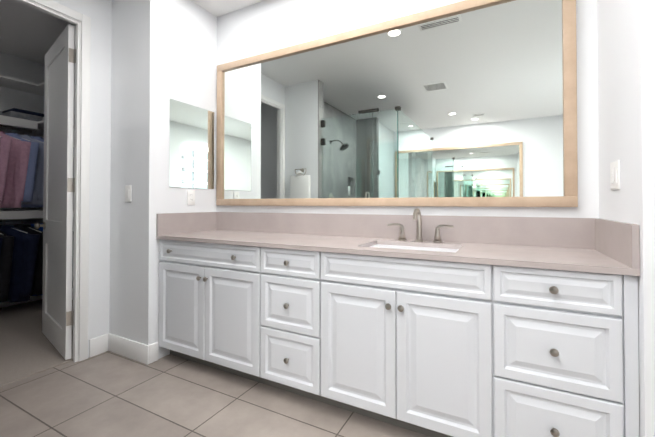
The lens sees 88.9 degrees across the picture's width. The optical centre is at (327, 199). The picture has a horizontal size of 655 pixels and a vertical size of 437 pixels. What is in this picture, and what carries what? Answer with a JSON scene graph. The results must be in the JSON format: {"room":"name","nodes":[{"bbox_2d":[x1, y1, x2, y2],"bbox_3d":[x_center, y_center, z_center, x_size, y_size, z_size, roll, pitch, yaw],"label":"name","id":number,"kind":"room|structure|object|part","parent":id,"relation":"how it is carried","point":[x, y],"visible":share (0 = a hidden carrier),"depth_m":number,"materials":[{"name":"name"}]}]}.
{"room":"bathroom","nodes":[
{"label":"bathroom","id":0,"kind":"room"},
{"bbox_2d":[0,52,44,224],"bbox_3d":[-3.784,-0.214,3.135,0.120,2.740,2.440,0,-1,28],"label":"wall","id":1,"kind":"structure","parent":0,"point":[12,66],"depth_m":3.72,"materials":[{"name":"white paint"}]},
{"bbox_2d":[0,295,41,307],"bbox_3d":[-3.736,1.088,3.067,0.013,0.124,2.150,0,-1,28],"label":"baseboard","id":2,"kind":"structure","parent":1,"relation":"attached to","point":[32,298],"depth_m":3.69,"materials":[{"name":"white paint"}]},
{"bbox_2d":[0,72,74,302],"bbox_3d":[-2.954,-0.112,2.668,1.898,2.255,2.148,0,-1,28],"label":"shelving","id":3,"kind":"object","parent":1,"relation":"attached to","point":[21,183],"visible":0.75,"depth_m":3.36,"materials":[{"name":"painted wood"},{"name":"metal"}]},
{"bbox_3d":[-3.583,-0.738,2.793,0.030,0.030,1.768,0,-1,28],"label":"rod","id":4,"kind":"part","parent":3,"relation":"part of","materials":[{"name":"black metal"}]},
{"bbox_3d":[-3.494,0.204,2.950,0.030,0.030,2.146,0,-1,28],"label":"rod","id":5,"kind":"part","parent":3,"relation":"part of","materials":[{"name":"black metal"}]},
{"bbox_3d":[-3.582,-0.825,3.008,0.359,0.020,2.148,0,-1,28],"label":"shelf","id":6,"kind":"part","parent":3,"relation":"part of","materials":[{"name":"white wood"}]},
{"bbox_3d":[-3.582,0.125,2.997,0.359,0.020,2.148,0,-1,28],"label":"shelf","id":7,"kind":"part","parent":3,"relation":"part of","materials":[{"name":"white wood"}]},
{"bbox_3d":[-3.582,-1.225,3.013,0.359,0.020,2.148,0,-1,28],"label":"shelf","id":8,"kind":"part","parent":3,"relation":"part of","materials":[{"name":"white wood"}]},
{"bbox_3d":[-2.352,-1.221,3.375,1.480,0.020,0.359,0,-1,28],"label":"shelf","id":9,"kind":"part","parent":3,"relation":"part of","materials":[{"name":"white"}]},
{"bbox_2d":[0,299,72,386],"bbox_3d":[-2.886,1.198,2.645,2.150,0.106,2.440,0,-1,28],"label":"floor","id":10,"kind":"structure","parent":0,"point":[27,348],"depth_m":2.61,"materials":[{"name":"beige carpet"}]},
{"bbox_2d":[72,65,74,288],"bbox_3d":[-2.310,-0.208,3.641,2.015,2.740,0.170,0,-1,28],"label":"wall","id":11,"kind":"structure","parent":0,"point":[73,161],"depth_m":3.89,"materials":[{"name":"white paint"}]},
{"bbox_2d":[52,0,111,357],"bbox_3d":[-1.764,-0.222,2.446,0.065,2.740,1.775,0,-1,28],"label":"wall","id":12,"kind":"structure","parent":0,"point":[98,13],"depth_m":2.49,"materials":[{"name":"white paint"}]},
{"bbox_2d":[34,223,39,228],"bbox_3d":[-2.432,0.222,2.795,0.054,0.054,0.041,-1,-1,40],"label":"door knob","id":13,"kind":"object","parent":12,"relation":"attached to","point":[36,225],"visible":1,"depth_m":2.78,"materials":[{"name":"silver metal"}]},
{"bbox_2d":[42,52,48,334],"bbox_3d":[-2.400,-0.054,2.860,0.110,2.391,0.035,-1,-1,40],"label":"stile","id":14,"kind":"object","parent":12,"relation":"attached to","point":[45,186],"visible":0.43,"depth_m":2.83,"materials":[{"name":"white paint"}]},
{"bbox_2d":[17,0,79,24],"bbox_3d":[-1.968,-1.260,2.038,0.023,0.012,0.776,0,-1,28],"label":"trim","id":15,"kind":"structure","parent":12,"relation":"attached to","point":[48,11],"depth_m":2.23,"materials":[{"name":"white paint"}]},
{"bbox_2d":[40,29,64,326],"bbox_3d":[-2.160,-0.151,2.657,0.621,2.203,0.125,-1,-1,40],"label":"closet door","id":16,"kind":"structure","parent":12,"relation":"in","point":[54,276],"depth_m":2.63,"materials":[{"name":"white paint"}]},
{"bbox_3d":[-2.141,0.660,2.631,0.570,0.580,0.013,-1,-1,40],"label":"panel","id":17,"kind":"part","parent":16,"relation":"part of","materials":[{"name":"white paint"}]},
{"bbox_3d":[-2.141,-1.191,2.653,0.570,0.123,0.035,-1,-1,40],"label":"rail","id":18,"kind":"part","parent":16,"relation":"part of","materials":[{"name":"white paint"}]},
{"bbox_2d":[45,313,61,354],"bbox_3d":[-2.141,1.044,2.627,0.570,0.188,0.035,-1,-1,40],"label":"rail","id":19,"kind":"object","parent":12,"relation":"attached to","point":[53,331],"visible":0.64,"depth_m":2.60,"materials":[{"name":"white paint"}]},
{"bbox_2d":[46,220,62,249],"bbox_3d":[-2.141,0.271,2.636,0.570,0.200,0.035,-1,-1,40],"label":"rail","id":20,"kind":"object","parent":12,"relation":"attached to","point":[54,233],"visible":0.64,"depth_m":2.60,"materials":[{"name":"white paint"}]},
{"bbox_2d":[48,49,63,221],"bbox_3d":[-2.141,-0.479,2.645,0.570,1.300,0.013,-1,-1,40],"label":"panel","id":21,"kind":"object","parent":12,"relation":"attached to","point":[56,140],"visible":0.64,"depth_m":2.64,"materials":[{"name":"white paint"}]},
{"bbox_2d":[31,0,90,361],"bbox_3d":[-1.933,-0.093,2.038,0.015,2.473,0.868,0,-1,28],"label":"door frame","id":22,"kind":"structure","parent":12,"relation":"attached to","point":[84,187],"depth_m":2.39,"materials":[{"name":"white paint"}]},
{"bbox_2d":[62,24,74,359],"bbox_3d":[-1.880,-0.059,2.419,0.113,2.391,0.035,-1,-1,40],"label":"stile","id":23,"kind":"object","parent":12,"relation":"attached to","point":[68,196],"depth_m":2.39,"materials":[{"name":"white paint"}]},
{"bbox_3d":[-1.838,0.848,2.373,0.002,0.100,0.031,-1,-1,40],"label":"closet door hinge leaf","id":24,"kind":"part","parent":23,"relation":"part of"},
{"bbox_3d":[-1.838,-0.102,2.384,0.002,0.100,0.031,-1,-1,40],"label":"closet door hinge leaf","id":25,"kind":"part","parent":23,"relation":"part of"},
{"bbox_3d":[-1.838,-1.032,2.395,0.002,0.100,0.031,-1,-1,40],"label":"closet door hinge leaf","id":26,"kind":"part","parent":23,"relation":"part of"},
{"bbox_2d":[72,22,80,361],"bbox_3d":[-1.784,-0.058,2.372,0.023,2.410,0.012,0,-1,28],"label":"trim","id":27,"kind":"structure","parent":12,"relation":"attached to","point":[76,193],"depth_m":2.37,"materials":[{"name":"white paint"}]},
{"bbox_2d":[89,334,107,356],"bbox_3d":[-1.696,1.084,2.476,0.013,0.130,0.127,0,-1,28],"label":"baseboard","id":28,"kind":"structure","parent":12,"relation":"attached to","point":[98,345],"depth_m":2.47,"materials":[{"name":"white paint"}]},
{"bbox_2d":[0,0,263,64],"bbox_3d":[-1.740,-1.677,0.306,6.390,0.120,5.570,0,-1,28],"label":"ceiling","id":29,"kind":"structure","parent":0,"point":[28,32],"depth_m":3.04,"materials":[{"name":"white paint"}]},
{"bbox_2d":[109,0,216,358],"bbox_3d":[-1.314,-0.218,2.727,0.470,2.740,0.620,0,-1,28],"label":"wall","id":30,"kind":"structure","parent":0,"point":[163,52],"depth_m":2.46,"materials":[{"name":"white paint"}]},
{"bbox_2d":[108,333,148,364],"bbox_3d":[-1.456,1.083,2.428,0.482,0.130,0.013,0,-1,28],"label":"baseboard","id":31,"kind":"structure","parent":30,"relation":"attached to","point":[130,349],"depth_m":2.41,"materials":[{"name":"white wood"}]},
{"bbox_2d":[125,185,131,201],"bbox_3d":[-1.463,-0.042,2.447,0.072,0.120,0.009,0,-1,28],"label":"light switch","id":32,"kind":"object","parent":30,"relation":"attached to","point":[128,189],"visible":1,"depth_m":2.44,"materials":[{"name":"white plastic"}]},
{"bbox_2d":[149,342,157,363],"bbox_3d":[-1.229,1.082,2.356,0.013,0.130,0.070,0,-1,28],"label":"baseboard","id":33,"kind":"structure","parent":30,"relation":"attached to","point":[153,352],"depth_m":2.35,"materials":[{"name":"white paint"}]},
{"bbox_2d":[187,190,194,204],"bbox_3d":[-1.083,-0.015,2.651,0.006,0.120,0.072,0,-1,28],"label":"outlet","id":34,"kind":"object","parent":30,"relation":"attached to","point":[189,197],"visible":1,"depth_m":2.64,"materials":[{"name":"white plastic"}]},
{"bbox_2d":[169,98,213,188],"bbox_3d":[-1.075,-0.419,2.671,0.005,0.660,0.431,0,-1,28],"label":"mirror","id":35,"kind":"object","parent":30,"relation":"attached to","point":[191,146],"visible":1,"depth_m":2.65,"materials":[{"name":"silver metal"}]},
{"bbox_2d":[0,351,429,436],"bbox_3d":[-0.789,1.167,-0.229,4.240,0.100,5.570,0,-1,28],"label":"floor","id":36,"kind":"structure","parent":0,"point":[108,394],"depth_m":1.84,"materials":[{"name":"beige tile"}]},
{"bbox_2d":[156,236,639,436],"bbox_3d":[0.061,0.711,2.012,2.616,0.865,0.578,0,-1,28],"label":"bathroom vanity","id":37,"kind":"object","parent":36,"relation":"on","point":[456,326],"depth_m":1.54,"materials":[{"name":"white paint"}]},
{"bbox_3d":[-1.004,0.749,2.292,0.454,0.604,0.019,0,-1,28],"label":"door","id":38,"kind":"part","parent":37,"relation":"part of","materials":[{"name":"white paint"}]},
{"bbox_3d":[-0.801,0.358,2.190,0.911,0.150,0.019,0,-1,28],"label":"drawer","id":39,"kind":"part","parent":37,"relation":"part of","materials":[{"name":"white paint"}]},
{"bbox_3d":[-0.599,0.746,2.079,0.454,0.604,0.019,0,-1,28],"label":"door","id":40,"kind":"part","parent":37,"relation":"part of","materials":[{"name":"white paint"}]},
{"bbox_3d":[-0.216,0.897,1.875,0.397,0.298,0.019,0,-1,28],"label":"drawer","id":41,"kind":"part","parent":37,"relation":"part of","materials":[{"name":"white paint"}]},
{"bbox_3d":[-0.216,0.591,1.879,0.397,0.298,0.019,0,-1,28],"label":"drawer","id":42,"kind":"part","parent":37,"relation":"part of","materials":[{"name":"white paint"}]},
{"bbox_3d":[-0.216,0.355,1.882,0.397,0.150,0.019,0,-1,28],"label":"drawer","id":43,"kind":"part","parent":37,"relation":"part of","materials":[{"name":"white paint"}]},
{"bbox_3d":[0.147,0.742,1.686,0.406,0.604,0.019,0,-1,28],"label":"door","id":44,"kind":"part","parent":37,"relation":"part of","materials":[{"name":"white paint"}]},
{"bbox_3d":[0.287,0.508,1.579,0.031,0.031,0.019,0,-1,28],"label":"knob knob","id":45,"kind":"part","parent":37,"relation":"part of","materials":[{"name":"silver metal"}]},
{"bbox_3d":[0.340,0.508,1.551,0.031,0.031,0.019,0,-1,28],"label":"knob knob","id":46,"kind":"part","parent":37,"relation":"part of","materials":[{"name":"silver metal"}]},
{"bbox_2d":[168,228,639,271],"bbox_3d":[0.065,0.266,2.024,2.616,0.025,0.563,0,-1,28],"label":"countertop","id":47,"kind":"structure","parent":37,"relation":"on","point":[506,253],"depth_m":1.68,"materials":[{"name":"beige stone"}]},
{"bbox_2d":[360,240,463,251],"bbox_3d":[0.451,0.340,1.812,0.584,0.152,0.404,0,-1,28],"label":"sink","id":48,"kind":"object","parent":47,"relation":"in","point":[375,243],"depth_m":1.92,"materials":[{"name":"white ceramic"}]},
{"bbox_2d":[388,208,455,243],"bbox_3d":[0.527,0.153,1.959,0.388,0.200,0.155,0,-1,28],"label":"faucet","id":49,"kind":"object","parent":47,"relation":"on","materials":[{"name":"silver metal"}]},
{"bbox_3d":[0.510,0.739,1.495,0.406,0.604,0.019,0,-1,28],"label":"door","id":50,"kind":"part","parent":37,"relation":"part of","materials":[{"name":"white paint"}]},
{"bbox_3d":[0.866,0.347,1.276,0.031,0.031,0.019,0,-1,28],"label":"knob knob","id":51,"kind":"part","parent":37,"relation":"part of","materials":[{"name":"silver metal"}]},
{"bbox_3d":[0.866,0.586,1.273,0.031,0.031,0.019,0,-1,28],"label":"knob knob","id":52,"kind":"part","parent":37,"relation":"part of","materials":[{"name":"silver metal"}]},
{"bbox_3d":[0.866,0.888,1.270,0.031,0.031,0.019,0,-1,28],"label":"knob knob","id":53,"kind":"part","parent":37,"relation":"part of","materials":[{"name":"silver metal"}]},
{"bbox_3d":[0.880,0.348,1.304,0.415,0.150,0.019,0,-1,28],"label":"drawer","id":54,"kind":"part","parent":37,"relation":"part of","materials":[{"name":"white paint"}]},
{"bbox_3d":[0.880,0.890,1.298,0.415,0.298,0.019,0,-1,28],"label":"drawer","id":55,"kind":"part","parent":37,"relation":"part of","materials":[{"name":"white paint"}]},
{"bbox_3d":[0.880,0.584,1.301,0.415,0.298,0.019,0,-1,28],"label":"drawer","id":56,"kind":"part","parent":37,"relation":"part of","materials":[{"name":"white paint"}]},
{"bbox_2d":[216,0,598,217],"bbox_3d":[0.070,-0.222,2.415,3.210,2.740,0.120,0,-1,28],"label":"wall","id":57,"kind":"structure","parent":0,"point":[262,27],"depth_m":2.24,"materials":[{"name":"white paint"}]},
{"bbox_2d":[216,0,577,206],"bbox_3d":[0.163,-0.554,2.284,2.500,1.200,0.031,0,-1,28],"label":"mirror","id":58,"kind":"object","parent":57,"relation":"attached to","point":[468,103],"visible":1,"depth_m":2.08,"materials":[{"name":"silver metal"}]},
{"bbox_3d":[-0.918,-0.547,2.854,0.055,1.090,0.031,0,-1,28],"label":"frame","id":59,"kind":"part","parent":58,"relation":"part of","materials":[{"name":"beige wood"}]},
{"bbox_3d":[0.163,-1.126,2.290,2.500,0.055,0.031,0,-1,28],"label":"frame","id":60,"kind":"part","parent":58,"relation":"part of","materials":[{"name":"beige wood"}]},
{"bbox_3d":[0.163,0.019,2.277,2.500,0.055,0.031,0,-1,28],"label":"frame","id":61,"kind":"part","parent":58,"relation":"part of","materials":[{"name":"beige wood"}]},
{"bbox_3d":[1.244,-0.560,1.714,0.055,1.090,0.031,0,-1,28],"label":"frame","id":62,"kind":"part","parent":58,"relation":"part of","materials":[{"name":"beige wood"}]},
{"bbox_2d":[597,0,630,222],"bbox_3d":[1.328,-0.233,1.487,0.120,2.740,0.590,0,-1,28],"label":"wall","id":63,"kind":"structure","parent":0,"point":[613,84],"depth_m":1.43,"materials":[{"name":"white paint"}]},
{"bbox_2d":[610,160,619,189],"bbox_3d":[1.217,-0.101,1.415,0.009,0.120,0.118,0,-1,28],"label":"light switch","id":64,"kind":"object","parent":63,"relation":"attached to","point":[614,186],"depth_m":1.40,"materials":[{"name":"white plastic"}]},
{"bbox_3d":[1.225,-0.100,1.437,0.004,0.066,0.033,0,-1,28],"label":"rocker light switch on the right wall","id":65,"kind":"part","parent":64,"relation":"part of","materials":[{"name":"white plastic"}]},
{"bbox_3d":[1.204,-0.101,1.396,0.004,0.066,0.033,0,-1,28],"label":"rocker light switch on the right wall","id":66,"kind":"part","parent":64,"relation":"part of","materials":[{"name":"white plastic"}]},
{"bbox_2d":[629,0,654,436],"bbox_3d":[1.596,-0.239,0.945,1.100,2.740,0.120,0,-1,28],"label":"wall","id":67,"kind":"structure","parent":0,"point":[642,82],"depth_m":1.14,"materials":[{"name":"white paint"}]}
]}

